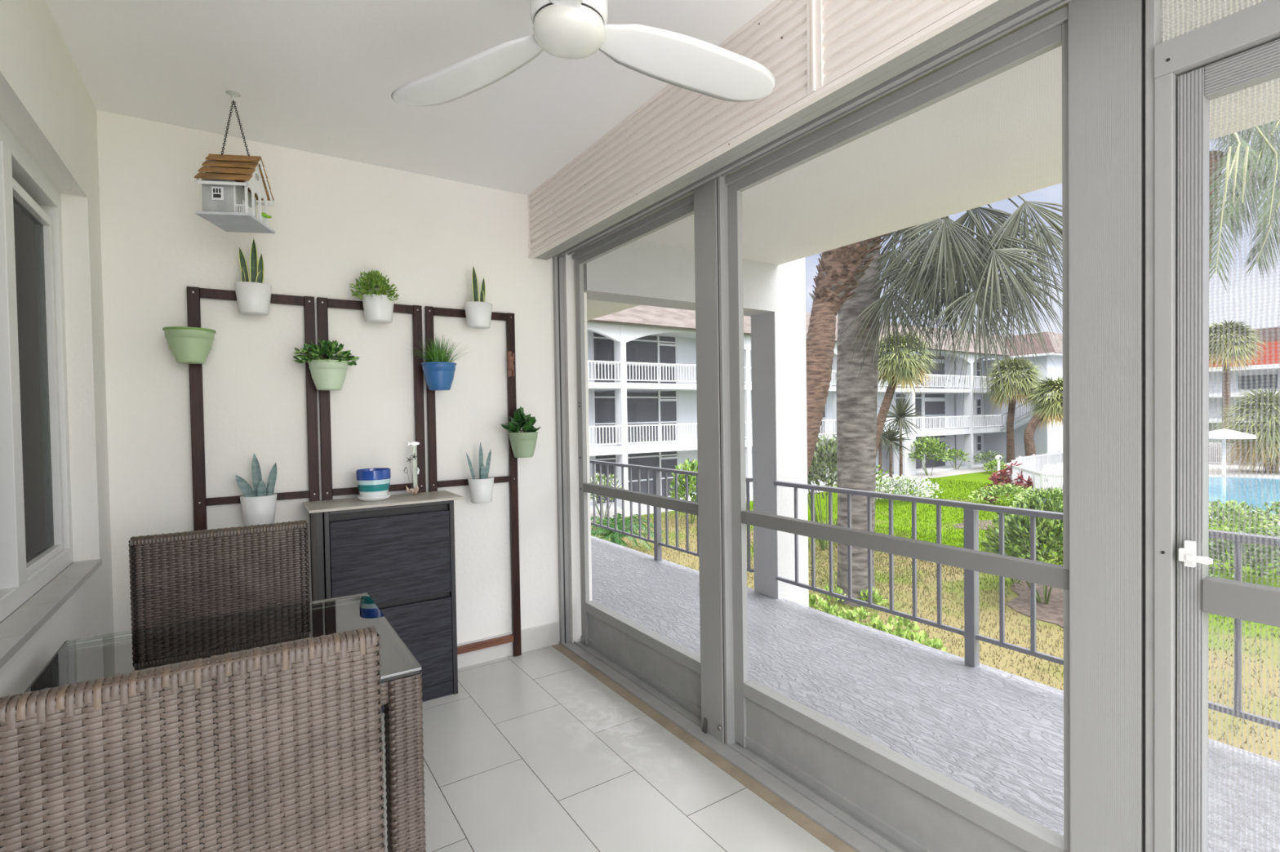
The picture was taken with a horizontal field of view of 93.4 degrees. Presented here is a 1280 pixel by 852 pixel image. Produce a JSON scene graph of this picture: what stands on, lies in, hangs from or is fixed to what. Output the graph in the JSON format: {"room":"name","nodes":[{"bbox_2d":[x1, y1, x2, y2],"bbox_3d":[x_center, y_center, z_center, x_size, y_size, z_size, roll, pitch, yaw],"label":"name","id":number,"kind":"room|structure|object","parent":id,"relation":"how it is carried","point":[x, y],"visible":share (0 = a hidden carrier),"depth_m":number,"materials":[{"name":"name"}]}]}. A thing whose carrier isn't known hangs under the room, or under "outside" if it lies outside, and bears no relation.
{"room":"sunroom","nodes":[
{"label":"sunroom","id":0,"kind":"room"},
{"bbox_2d":[0,0,114,697],"bbox_3d":[-1.082,0.106,0.668,0.220,2.560,3.750,-2,1,-33],"label":"wall","id":1,"kind":"structure","parent":0,"point":[46,103],"depth_m":2.05,"materials":[{"name":"white paint"}]},
{"bbox_2d":[0,118,102,668],"bbox_3d":[-1.558,-0.148,1.310,0.306,1.420,1.850,-2,1,-33],"label":"window","id":2,"kind":"structure","parent":1,"relation":"in","point":[36,531],"depth_m":1.78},
{"bbox_2d":[96,110,559,644],"bbox_3d":[-1.397,0.070,2.796,2.200,2.560,0.150,-2,1,-33],"label":"wall","id":3,"kind":"structure","parent":0,"point":[334,220],"depth_m":2.68,"materials":[{"name":"white paint"}]},
{"bbox_2d":[162,326,216,364],"bbox_3d":[-1.741,-0.309,2.334,0.166,0.129,0.166,-2,1,-33],"label":"planter","id":4,"kind":"object","parent":3,"relation":"attached to","point":[188,345],"visible":1,"depth_m":2.29,"materials":[{"name":"green ceramic"}]},
{"bbox_2d":[234,239,271,315],"bbox_3d":[-1.580,-0.612,2.462,0.130,0.308,0.107,-2,1,-33],"label":"potted snake plant","id":5,"kind":"object","parent":3,"relation":"attached to","point":[253,295],"visible":1,"depth_m":2.44,"materials":[{"name":"green plant"}]},
{"bbox_2d":[235,453,276,525],"bbox_3d":[-1.567,0.259,2.478,0.119,0.296,0.118,-1,1,10],"label":"potted snake plant","id":6,"kind":"object","parent":3,"relation":"attached to","point":[258,505],"visible":0.86,"depth_m":2.46,"materials":[{"name":"grey plant"}]},
{"bbox_2d":[293,337,359,391],"bbox_3d":[-1.345,-0.267,2.595,0.262,0.224,0.194,-2,1,-33],"label":"potted plant","id":7,"kind":"object","parent":3,"relation":"attached to","point":[327,375],"visible":1,"depth_m":2.56,"materials":[{"name":"green plant"}]},
{"bbox_2d":[186,286,521,657],"bbox_3d":[-1.213,0.328,2.790,1.373,1.800,0.042,-2,1,-33],"label":"trellis","id":8,"kind":"object","parent":3,"relation":"attached to","point":[200,500],"visible":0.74,"depth_m":2.68,"materials":[{"name":"brown wood"}]},
{"bbox_2d":[349,270,399,323],"bbox_3d":[-1.195,-0.587,2.716,0.214,0.235,0.162,-2,1,-33],"label":"potted fern","id":9,"kind":"object","parent":3,"relation":"attached to","point":[378,306],"visible":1,"depth_m":2.69,"materials":[{"name":"green plant"}]},
{"bbox_2d":[405,336,469,391],"bbox_3d":[-0.934,-0.302,2.861,0.321,0.262,0.233,-1,1,-15],"label":"potted grass","id":10,"kind":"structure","parent":3,"relation":"attached to","point":[438,373],"depth_m":2.81,"materials":[{"name":"blue plastic"}]},
{"bbox_2d":[463,266,492,328],"bbox_3d":[-0.799,-0.637,2.977,0.138,0.302,0.113,-2,1,-33],"label":"potted snake plant","id":11,"kind":"object","parent":3,"relation":"attached to","point":[478,314],"visible":1,"depth_m":2.95,"materials":[{"name":"green plant"}]},
{"bbox_2d":[466,442,493,503],"bbox_3d":[-0.789,0.229,2.991,0.119,0.299,0.115,-1,1,6],"label":"potted snake plant","id":12,"kind":"object","parent":3,"relation":"attached to","point":[481,488],"visible":1,"depth_m":2.96,"materials":[{"name":"grey plant"}]},
{"bbox_2d":[457,622,559,669],"bbox_3d":[-1.226,1.166,2.821,1.860,0.122,0.012,-2,1,-33],"label":"baseboard","id":13,"kind":"structure","parent":3,"relation":"attached to","point":[544,636],"depth_m":3.18,"materials":[{"name":"tile"}]},
{"bbox_2d":[501,406,541,457],"bbox_3d":[-0.605,0.029,3.082,0.194,0.262,0.175,-1,1,4],"label":"potted plant","id":14,"kind":"object","parent":3,"relation":"attached to","point":[523,443],"visible":1,"depth_m":3.05,"materials":[{"name":"green plant"}]},
{"bbox_2d":[552,256,570,643],"bbox_3d":[-0.431,0.139,3.326,0.057,2.130,0.030,-2,1,-33],"label":"trim","id":15,"kind":"structure","parent":3,"relation":"attached to","point":[555,283],"depth_m":3.32,"materials":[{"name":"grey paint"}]},
{"bbox_2d":[361,293,394,323],"bbox_3d":[-1.182,-0.528,2.725,0.136,0.116,0.112,-2,1,-33],"label":"pot","id":16,"kind":"object","parent":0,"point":[378,308],"depth_m":2.68,"materials":[{"name":"white ceramic"}]},
{"bbox_2d":[45,0,775,195],"bbox_3d":[-0.344,-1.287,1.232,2.300,0.180,3.900,-2,1,-33],"label":"ceiling","id":17,"kind":"structure","parent":0,"point":[319,77],"depth_m":2.06,"materials":[{"name":"paint"}]},
{"bbox_2d":[391,0,775,106],"bbox_3d":[-0.080,-1.042,1.465,0.936,0.328,1.021,-2,1,-33],"label":"ceiling fan","id":18,"kind":"object","parent":17,"relation":"hanging from","point":[571,29],"visible":1,"depth_m":1.49,"materials":[{"name":"white plastic"}]},
{"bbox_2d":[422,363,455,391],"bbox_3d":[-0.951,-0.231,2.857,0.150,0.121,0.150,-2,1,-33],"label":"pot","id":19,"kind":"object","parent":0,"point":[438,376],"depth_m":2.80,"materials":[{"name":"blue ceramic"}]},
{"bbox_2d":[561,253,591,643],"bbox_3d":[-0.390,0.032,3.425,0.125,2.540,0.190,-2,1,-33],"label":"window frame","id":20,"kind":"structure","parent":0,"point":[568,261],"depth_m":3.33,"materials":[{"name":"white paint"}]},
{"bbox_2d":[381,646,835,851],"bbox_3d":[-0.196,1.301,1.262,1.895,0.120,3.750,-2,1,-33],"label":"floor","id":21,"kind":"structure","parent":0,"point":[532,752],"depth_m":2.09,"materials":[{"name":"tile"}]},
{"bbox_2d":[0,626,385,851],"bbox_3d":[-0.733,0.791,1.044,0.472,0.917,0.462,-2,1,-33],"label":"wicker chair","id":22,"kind":"object","parent":21,"relation":"on","point":[277,748],"visible":1,"depth_m":0.85,"materials":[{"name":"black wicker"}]},
{"bbox_2d":[128,520,310,632],"bbox_3d":[-1.208,0.785,1.764,0.472,0.917,0.462,-2,1,-33],"label":"wicker chair","id":23,"kind":"object","parent":21,"relation":"on","point":[178,577],"visible":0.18,"depth_m":1.90,"materials":[{"name":"black wicker"}]},
{"bbox_2d":[23,592,426,851],"bbox_3d":[-0.949,0.889,1.416,0.701,0.717,0.694,-2,1,-33],"label":"dining table","id":24,"kind":"object","parent":21,"relation":"on","point":[401,678],"visible":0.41,"depth_m":1.41,"materials":[{"name":"beige wicker"}]},
{"bbox_2d":[310,512,324,603],"bbox_3d":[-1.361,0.788,2.557,0.026,0.893,0.226,-2,1,-33],"label":"panel","id":25,"kind":"object","parent":21,"relation":"on","point":[317,520],"visible":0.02,"depth_m":2.46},
{"bbox_2d":[322,500,457,713],"bbox_3d":[-1.123,0.781,2.703,0.525,0.893,0.245,-2,1,-33],"label":"cabinet","id":26,"kind":"object","parent":21,"relation":"on","point":[402,557],"visible":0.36,"depth_m":2.63,"materials":[{"name":"black wood"}]},
{"bbox_2d":[302,490,464,513],"bbox_3d":[-1.127,0.330,2.663,0.612,0.011,0.301,-2,1,-33],"label":"board","id":27,"kind":"object","parent":26,"relation":"on","point":[312,507],"visible":0.96,"depth_m":2.60,"materials":[{"name":"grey wood"}]},
{"bbox_2d":[355,467,391,501],"bbox_3d":[-1.173,0.258,2.658,0.141,0.134,0.141,-2,1,-33],"label":"flower pot","id":28,"kind":"object","parent":27,"relation":"on","point":[373,484],"visible":1,"depth_m":2.60,"materials":[{"name":"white ceramic"}]},
{"bbox_2d":[403,441,419,494],"bbox_3d":[-1.056,0.196,2.794,0.063,0.246,0.046,-1,1,-1],"label":"seashell ornament","id":29,"kind":"object","parent":27,"relation":"on","point":[413,491],"visible":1,"depth_m":2.79,"materials":[{"name":"white plastic"}]},
{"bbox_2d":[551,644,856,851],"bbox_3d":[0.566,1.228,1.758,0.047,0.022,3.738,-2,1,-33],"label":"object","id":30,"kind":"object","parent":21,"relation":"on","point":[822,835],"visible":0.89,"depth_m":2.16,"materials":[{"name":"beige tile"}]},
{"bbox_2d":[586,0,1279,320],"bbox_3d":[-2.090,-1.252,7.330,1.500,0.288,19.500,-2,1,-33],"label":"soffit","id":31,"kind":"structure","parent":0,"point":[998,138],"depth_m":2.48,"materials":[{"name":"paint"}]},
{"bbox_3d":[0.546,-1.085,1.816,0.220,0.275,3.890,-2,1,-33],"label":"wall","id":32,"kind":"structure","parent":0,"visible":0},
{"bbox_2d":[528,0,973,255],"bbox_3d":[0.465,-1.057,1.678,0.068,0.320,3.749,-2,1,-33],"label":"wall siding","id":33,"kind":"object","parent":32,"relation":"attached to","point":[682,126],"depth_m":1.94,"materials":[{"name":"white wood"}]},
{"bbox_2d":[527,0,998,259],"bbox_3d":[0.444,-1.050,1.664,0.024,0.336,3.749,-2,1,-33],"label":"trim","id":34,"kind":"structure","parent":32,"relation":"attached to","point":[974,6],"depth_m":1.77,"materials":[{"name":"white wood"}]},
{"bbox_2d":[533,0,1071,260],"bbox_3d":[0.559,-0.920,1.742,0.248,0.058,3.750,-2,1,-33],"label":"header beam","id":35,"kind":"structure","parent":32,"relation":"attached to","point":[1000,19],"depth_m":1.67,"materials":[{"name":"grey paint"}]},
{"bbox_2d":[806,0,825,95],"bbox_3d":[0.491,-1.051,1.630,0.078,0.308,0.050,-2,1,-33],"label":"trim","id":36,"kind":"structure","parent":32,"relation":"attached to","point":[815,36],"depth_m":1.61,"materials":[{"name":"white wood"}]},
{"bbox_3d":[-1.462,-1.179,2.167,0.046,0.035,0.046,-2,1,-33],"label":"ceiling hook","id":37,"kind":"object","parent":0,"visible":0},
{"bbox_2d":[194,99,275,233],"bbox_3d":[-1.457,-0.953,2.176,0.178,0.445,0.210,-1,1,-9],"label":"birdhouse","id":38,"kind":"object","parent":37,"relation":"hanging from","point":[232,185],"visible":1,"depth_m":2.13,"materials":[{"name":"grey paint"}]},
{"label":"outside","id":39,"kind":"structure","parent":0,"visible":0},
{"bbox_2d":[591,535,1279,851],"bbox_3d":[-2.048,1.313,7.379,1.500,0.280,19.500,-2,1,-33],"label":"walkway","id":40,"kind":"structure","parent":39,"point":[997,734],"depth_m":2.69,"materials":[{"name":"grey paint"}]},
{"bbox_2d":[589,459,754,572],"bbox_3d":[-0.322,0.765,6.010,0.050,0.813,4.080,-2,1,-33],"label":"railing","id":41,"kind":"object","parent":40,"relation":"on","point":[657,543],"visible":0.46,"depth_m":5.28,"materials":[{"name":"grey metal"}]},
{"bbox_2d":[773,480,1279,729],"bbox_3d":[2.166,0.797,2.242,0.050,0.813,4.490,-2,1,-33],"label":"railing","id":42,"kind":"object","parent":40,"relation":"on","point":[971,633],"visible":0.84,"depth_m":3.00,"materials":[{"name":"grey metal"}]},
{"bbox_3d":[0.648,1.376,1.820,0.125,0.280,3.750,-2,1,-33],"label":"curb","id":43,"kind":"object","parent":40,"relation":"attached to","visible":0},
{"bbox_2d":[559,641,911,851],"bbox_3d":[0.649,1.214,1.818,0.158,0.065,3.748,-2,1,-33],"label":"track","id":44,"kind":"object","parent":43,"relation":"on","point":[845,826],"visible":0.69,"depth_m":2.13,"materials":[{"name":"grey metal"}]},
{"bbox_2d":[572,193,701,715],"bbox_3d":[-0.025,0.132,2.869,0.062,2.130,1.090,-2,1,-33],"label":"window","id":45,"kind":"structure","parent":44,"relation":"on","point":[670,667],"depth_m":2.92,"materials":[{"name":"grey paint"}]},
{"bbox_2d":[693,177,724,743],"bbox_3d":[0.291,0.133,2.345,0.067,2.158,0.132,-2,1,-33],"label":"post","id":46,"kind":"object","parent":44,"relation":"on","point":[705,226],"depth_m":2.32,"materials":[{"name":"grey metal"}]},
{"bbox_2d":[716,177,724,743],"bbox_3d":[0.328,0.137,2.287,0.055,2.150,0.006,-2,1,-33],"label":"trim","id":47,"kind":"structure","parent":44,"relation":"on","point":[717,177],"depth_m":2.27,"materials":[{"name":"grey metal"}]},
{"bbox_2d":[717,175,736,746],"bbox_3d":[0.335,0.137,2.280,0.062,2.150,0.014,-2,1,-33],"label":"trim","id":48,"kind":"structure","parent":44,"relation":"on","point":[722,224],"depth_m":2.27,"materials":[{"name":"grey paint"}]},
{"bbox_2d":[724,4,1070,851],"bbox_3d":[0.668,0.141,1.820,0.062,2.130,1.125,-2,1,-33],"label":"window","id":49,"kind":"structure","parent":44,"relation":"on","point":[915,806],"depth_m":1.74,"materials":[{"name":"grey paint"}]},
{"bbox_2d":[1067,0,1142,851],"bbox_3d":[1.017,0.141,1.302,0.080,2.158,0.130,-2,1,-33],"label":"post","id":50,"kind":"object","parent":44,"relation":"on","point":[1105,37],"depth_m":1.27,"materials":[{"name":"grey metal"}]},
{"bbox_2d":[1142,0,1145,851],"bbox_3d":[1.049,0.146,1.241,0.054,2.150,0.007,-2,1,-33],"label":"trim","id":51,"kind":"structure","parent":44,"relation":"on","point":[1144,1],"depth_m":1.23,"materials":[{"name":"grey rubber"}]},
{"bbox_2d":[1145,0,1163,851],"bbox_3d":[1.042,0.146,1.223,0.045,2.150,0.016,-2,1,-33],"label":"trim","id":52,"kind":"structure","parent":44,"relation":"on","point":[1153,11],"depth_m":1.21,"materials":[{"name":"grey metal"}]},
{"bbox_2d":[1154,0,1279,851],"bbox_3d":[1.308,0.150,0.807,0.060,2.150,0.970,-2,1,-33],"label":"door","id":53,"kind":"structure","parent":44,"relation":"on","point":[1238,51],"depth_m":1.17,"materials":[{"name":"grey paint"}]},
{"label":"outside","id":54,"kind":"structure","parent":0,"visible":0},
{"bbox_2d":[591,441,1279,761],"bbox_3d":[60.750,2.149,55.728,156.500,0.300,180.000,-2,1,-33],"label":"ground","id":55,"kind":"structure","parent":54,"point":[982,477],"depth_m":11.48,"materials":[{"name":"green plant"}]},
{"bbox_2d":[590,471,622,518],"bbox_3d":[-1.375,2.690,23.665,1.838,1.894,1.813,-2,1,-33],"label":"shrub","id":56,"kind":"object","parent":55,"relation":"on","point":[603,478],"visible":0.35,"depth_m":23.46,"materials":[{"name":"green plant"}]},
{"bbox_2d":[591,513,663,550],"bbox_3d":[-0.725,3.194,17.738,2.829,1.076,2.822,-1,1,17],"label":"shrub","id":57,"kind":"object","parent":55,"relation":"on","point":[615,537],"visible":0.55,"depth_m":17.46,"materials":[{"name":"green plant"}]},
{"bbox_2d":[669,457,697,524],"bbox_3d":[1.855,2.387,22.273,1.535,2.443,1.604,-1,1,0],"label":"shrub","id":58,"kind":"object","parent":55,"relation":"on","point":[690,465],"visible":0.48,"depth_m":22.06,"materials":[{"name":"green plant"}]},
{"bbox_2d":[751,257,808,607],"bbox_3d":[1.011,1.187,4.311,0.308,5.550,0.230,-2,1,-33],"label":"pillar","id":59,"kind":"structure","parent":55,"relation":"on","point":[778,337],"depth_m":4.20,"materials":[{"name":"white paint"}]},
{"bbox_2d":[583,240,774,316],"bbox_3d":[0.246,-0.919,3.788,1.442,0.317,0.230,-2,1,-33],"label":"cross beam","id":60,"kind":"structure","parent":59,"relation":"attached to","point":[637,272],"depth_m":3.58,"materials":[{"name":"white paint"}]},
{"bbox_2d":[590,463,1006,521],"bbox_3d":[11.852,3.220,33.166,47.000,0.020,1.800,-2,1,-33],"label":"garden path","id":61,"kind":"structure","parent":55,"relation":"on","point":[978,469],"depth_m":35.78,"materials":[{"name":"concrete"}]},
{"bbox_2d":[807,433,837,551],"bbox_3d":[5.423,1.918,17.712,2.601,3.440,2.539,-2,1,-33],"label":"shrub","id":62,"kind":"object","parent":55,"relation":"on","point":[825,456],"visible":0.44,"depth_m":17.25,"materials":[{"name":"green plant"}]},
{"bbox_2d":[586,305,1062,512],"bbox_3d":[8.688,-1.464,34.123,55.000,9.550,10.651,-2,1,-33],"label":"apartment building","id":63,"kind":"structure","parent":55,"relation":"on","point":[642,359],"depth_m":29.64,"materials":[{"name":"grey paint"}]},
{"bbox_2d":[813,600,839,615],"bbox_3d":[3.544,3.511,11.494,0.590,0.356,0.622,-2,1,-33],"label":"plant","id":64,"kind":"object","parent":55,"relation":"on","point":[828,609],"visible":0.59,"depth_m":11.45,"materials":[{"name":"green plant"}]},
{"bbox_2d":[831,607,860,623],"bbox_3d":[3.747,3.518,11.070,0.664,0.356,0.565,-2,1,-33],"label":"plant","id":65,"kind":"object","parent":55,"relation":"on","point":[842,615],"visible":0.56,"depth_m":11.09,"materials":[{"name":"green plant"}]},
{"bbox_2d":[805,233,888,477],"bbox_3d":[4.260,-1.209,11.166,3.974,10.243,4.013,0,1,41],"label":"palm tree","id":66,"kind":"object","parent":55,"relation":"on","point":[839,268],"visible":0.36,"depth_m":10.95,"materials":[{"name":"brown plant"}]},
{"bbox_2d":[826,464,890,490],"bbox_3d":[8.812,2.315,24.183,2.549,2.292,2.442,-2,1,-33],"label":"shrub","id":67,"kind":"object","parent":55,"relation":"on","point":[878,466],"visible":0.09,"depth_m":23.85,"materials":[{"name":"green plant"}]},
{"bbox_2d":[846,605,879,625],"bbox_3d":[4.107,3.511,11.202,0.660,0.372,0.574,-1,1,9],"label":"plant","id":68,"kind":"object","parent":55,"relation":"on","point":[860,612],"visible":0.77,"depth_m":11.17,"materials":[{"name":"green plant"}]},
{"bbox_2d":[855,586,888,604],"bbox_3d":[4.781,3.482,12.370,0.570,0.362,0.634,-2,1,-33],"label":"plant","id":69,"kind":"object","parent":55,"relation":"on","point":[878,600],"visible":0.67,"depth_m":12.29,"materials":[{"name":"green plant"}]},
{"bbox_2d":[862,617,893,631],"bbox_3d":[4.149,3.541,10.511,0.528,0.367,0.567,0,1,22],"label":"plant","id":70,"kind":"object","parent":55,"relation":"on","point":[877,625],"visible":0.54,"depth_m":10.51,"materials":[{"name":"green plant"}]},
{"bbox_2d":[878,421,901,486],"bbox_3d":[11.876,1.384,29.986,1.847,3.813,1.806,-2,1,-33],"label":"yucca","id":71,"kind":"object","parent":55,"relation":"on","point":[890,431],"visible":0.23,"depth_m":29.96,"materials":[{"name":"green plant"}]},
{"bbox_2d":[882,622,909,639],"bbox_3d":[4.306,3.533,10.236,0.554,0.354,0.645,-2,1,-33],"label":"plant","id":72,"kind":"object","parent":55,"relation":"on","point":[898,631],"visible":0.48,"depth_m":10.26,"materials":[{"name":"green plant"}]},
{"bbox_2d":[880,421,913,491],"bbox_3d":[12.490,1.471,30.113,2.012,3.613,2.189,-1,1,-11],"label":"yucca","id":73,"kind":"object","parent":55,"relation":"on","point":[891,437],"visible":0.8,"depth_m":29.94,"materials":[{"name":"green plant"}]},
{"bbox_2d":[878,392,924,490],"bbox_3d":[13.017,0.751,30.108,2.340,5.036,2.418,0,1,23],"label":"yucca","id":74,"kind":"object","parent":55,"relation":"on","point":[900,414],"visible":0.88,"depth_m":29.95,"materials":[{"name":"green plant"}]},
{"bbox_2d":[887,612,919,631],"bbox_3d":[4.764,3.513,10.836,0.550,0.394,0.579,0,1,31],"label":"plant","id":75,"kind":"object","parent":55,"relation":"on","point":[913,624],"visible":0.71,"depth_m":10.81,"materials":[{"name":"green plant"}]},
{"bbox_2d":[875,328,940,457],"bbox_3d":[10.997,-0.334,25.401,3.192,7.661,3.085,-2,1,-31],"label":"palm tree","id":76,"kind":"object","parent":55,"relation":"on","point":[892,383],"visible":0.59,"depth_m":24.93,"materials":[{"name":"green plant"}]},
{"bbox_2d":[875,475,942,502],"bbox_3d":[11.809,2.732,27.301,4.998,1.034,2.580,-2,1,-36],"label":"flower bed","id":77,"kind":"object","parent":55,"relation":"on","point":[910,484],"visible":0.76,"depth_m":26.97,"materials":[{"name":"white plant"}]},
{"bbox_2d":[903,628,927,644],"bbox_3d":[4.492,3.550,9.947,0.522,0.377,0.615,-1,1,-5],"label":"plant","id":78,"kind":"object","parent":55,"relation":"on","point":[910,636],"visible":0.55,"depth_m":9.97,"materials":[{"name":"green plant"}]},
{"bbox_2d":[913,635,947,653],"bbox_3d":[4.607,3.543,9.612,0.599,0.373,0.613,-2,1,-33],"label":"plant","id":79,"kind":"object","parent":55,"relation":"on","point":[936,644],"visible":0.43,"depth_m":9.59,"materials":[{"name":"green plant"}]},
{"bbox_2d":[908,435,954,475],"bbox_3d":[17.677,1.821,36.908,2.646,2.500,2.778,-2,1,-33],"label":"shrub","id":80,"kind":"object","parent":55,"relation":"on","point":[931,444],"visible":0.98,"depth_m":36.53,"materials":[{"name":"green plant"}]},
{"bbox_2d":[835,195,1062,606],"bbox_3d":[6.023,-2.102,12.103,6.095,11.880,4.535,0,1,23],"label":"palm tree","id":81,"kind":"object","parent":55,"relation":"on","point":[860,324],"visible":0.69,"depth_m":12.03,"materials":[{"name":"green plant"}]},
{"bbox_2d":[941,448,969,470],"bbox_3d":[21.252,2.187,40.446,1.980,1.520,1.644,-2,1,-33],"label":"shrub","id":82,"kind":"object","parent":55,"relation":"on","point":[954,452],"visible":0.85,"depth_m":40.30,"materials":[{"name":"green plant"}]},
{"bbox_2d":[972,449,1006,469],"bbox_3d":[23.156,2.257,40.051,2.969,1.341,1.872,-2,1,-33],"label":"shrub","id":83,"kind":"object","parent":55,"relation":"on","point":[985,455],"visible":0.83,"depth_m":39.98,"materials":[{"name":"green plant"}]},
{"bbox_2d":[982,460,1006,471],"bbox_3d":[22.286,2.457,37.746,2.018,0.744,1.446,-2,1,-33],"label":"shrub","id":84,"kind":"object","parent":55,"relation":"on","point":[993,464],"visible":0.81,"depth_m":37.55,"materials":[{"name":"green plant"}]},
{"bbox_2d":[968,483,1044,502],"bbox_3d":[15.101,2.691,24.806,3.824,0.681,2.436,-2,1,-33],"label":"hedge","id":85,"kind":"object","parent":55,"relation":"on","point":[997,490],"visible":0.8,"depth_m":24.53,"materials":[{"name":"green plant"}]},
{"bbox_2d":[981,355,1049,462],"bbox_3d":[24.775,-0.840,39.936,4.247,7.666,4.455,-2,1,-33],"label":"palm tree","id":86,"kind":"object","parent":55,"relation":"on","point":[999,397],"visible":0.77,"depth_m":39.49,"materials":[{"name":"green plant"}]},
{"bbox_2d":[1004,580,1063,628],"bbox_3d":[9.643,3.652,12.641,5.182,0.020,3.433,-2,1,-33],"label":"planting bed","id":87,"kind":"object","parent":55,"relation":"on","point":[1052,612],"visible":0.21,"depth_m":12.41,"materials":[{"name":"brown soil"}]},
{"bbox_2d":[980,496,1062,604],"bbox_3d":[8.395,2.587,12.490,2.685,2.217,2.325,-2,1,-33],"label":"shrub","id":88,"kind":"object","parent":87,"relation":"on","point":[1049,531],"visible":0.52,"depth_m":12.29,"materials":[{"name":"green plant"}]},
{"bbox_2d":[1006,451,1062,478],"bbox_3d":[23.526,2.358,35.868,13.540,1.260,0.960,-2,2,-43],"label":"fence","id":89,"kind":"object","parent":55,"relation":"on","point":[1051,458],"visible":0.41,"depth_m":36.81,"materials":[{"name":"grey plastic"}]},
{"bbox_2d":[1006,487,1062,506],"bbox_3d":[15.465,2.699,22.752,3.790,0.761,2.590,-2,1,-33],"label":"hedge","id":90,"kind":"object","parent":55,"relation":"on","point":[1055,494],"visible":0.45,"depth_m":22.69,"materials":[{"name":"green plant"}]},
{"bbox_2d":[1022,375,1062,469],"bbox_3d":[25.726,-0.070,37.029,4.121,6.214,3.899,-2,1,-30],"label":"palm tree","id":91,"kind":"object","parent":55,"relation":"on","point":[1049,411],"visible":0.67,"depth_m":36.75,"materials":[{"name":"green plant"}]},
{"bbox_2d":[1044,463,1279,525],"bbox_3d":[47.008,2.797,25.454,48.800,0.020,44.600,-2,1,-33],"label":"pool deck","id":92,"kind":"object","parent":55,"relation":"on","point":[1215,467],"depth_m":35.73,"materials":[{"name":"white concrete"}]},
{"bbox_2d":[1007,462,1062,502],"bbox_3d":[18.220,2.615,26.980,1.604,1.260,8.116,-1,1,-1],"label":"fence","id":93,"kind":"object","parent":92,"relation":"on","point":[1037,478],"visible":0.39,"depth_m":27.08,"materials":[{"name":"grey plastic"}]},
{"bbox_2d":[1208,442,1231,464],"bbox_3d":[39.231,1.853,40.995,0.100,1.560,1.515,-2,1,-36],"label":"fence","id":94,"kind":"object","parent":92,"relation":"on","point":[1210,443],"visible":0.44,"depth_m":41.01,"materials":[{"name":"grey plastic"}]},
{"bbox_2d":[1208,428,1256,474],"bbox_3d":[33.915,1.499,35.034,2.720,2.672,2.720,-2,1,-33],"label":"umbrella","id":95,"kind":"object","parent":92,"relation":"on","point":[1220,434],"visible":0.7,"depth_m":34.43,"materials":[{"name":"white fabric"}]},
{"bbox_2d":[1208,475,1279,515],"bbox_3d":[32.322,3.079,21.394,15.450,0.050,22.660,-2,1,-33],"label":"swimming pool","id":96,"kind":"object","parent":92,"relation":"on","point":[1259,482],"visible":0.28,"depth_m":28.31,"materials":[{"name":"blue liquid"}]},
{"bbox_2d":[1208,444,1279,466],"bbox_3d":[46.908,2.069,30.115,0.200,1.300,32.500,-2,1,-33],"label":"wall","id":97,"kind":"structure","parent":92,"relation":"on","point":[1231,447],"depth_m":41.03,"materials":[{"name":"concrete"}]},
{"bbox_2d":[1210,386,1279,474],"bbox_3d":[37.397,0.596,35.545,5.823,5.910,5.923,-2,1,-33],"label":"palm tree","id":98,"kind":"object","parent":92,"relation":"on","point":[1270,397],"visible":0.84,"depth_m":35.32,"materials":[{"name":"green plant"}]},
{"bbox_2d":[1208,320,1270,445],"bbox_3d":[48.663,-3.203,50.036,5.110,11.223,5.188,-2,1,-33],"label":"palm tree","id":99,"kind":"object","parent":55,"relation":"on","point":[1246,353],"visible":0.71,"depth_m":49.23,"materials":[{"name":"green plant"}]},
{"bbox_2d":[1208,530,1279,580],"bbox_3d":[13.431,2.819,13.639,3.553,0.867,1.653,-2,1,-33],"label":"shrub","id":100,"kind":"object","parent":55,"relation":"on","point":[1214,542],"visible":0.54,"depth_m":13.19,"materials":[{"name":"green plant"}]},
{"bbox_2d":[1208,499,1279,536],"bbox_3d":[17.357,2.684,17.864,4.214,1.028,2.418,-2,1,-33],"label":"hedge","id":101,"kind":"object","parent":55,"relation":"on","point":[1231,503],"visible":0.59,"depth_m":17.38,"materials":[{"name":"green plant"}]},
{"bbox_2d":[1208,120,1279,290],"bbox_3d":[8.155,-0.837,8.054,4.344,9.225,2.477,0,1,25],"label":"palm tree","id":102,"kind":"object","parent":55,"relation":"on","point":[1260,130],"visible":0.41,"depth_m":7.67,"materials":[{"name":"green plant"}]},
{"bbox_2d":[1208,326,1279,445],"bbox_3d":[76.144,-3.437,36.784,11.400,11.100,61.500,-2,1,-33],"label":"apartment building","id":103,"kind":"structure","parent":55,"relation":"on","point":[1275,332],"depth_m":56.69,"materials":[{"name":"white"}]},
{"bbox_2d":[1230,501,1279,536],"bbox_3d":[18.614,2.667,17.366,4.001,0.989,2.414,-2,1,-33],"label":"hedge","id":104,"kind":"object","parent":55,"relation":"on","point":[1270,516],"visible":0.5,"depth_m":17.39,"materials":[{"name":"green plant"}]},
{"bbox_2d":[1242,530,1279,577],"bbox_3d":[14.595,2.802,13.550,2.483,0.894,1.634,-2,1,-33],"label":"shrub","id":105,"kind":"object","parent":55,"relation":"on","point":[1269,548],"visible":0.34,"depth_m":13.57,"materials":[{"name":"green plant"}]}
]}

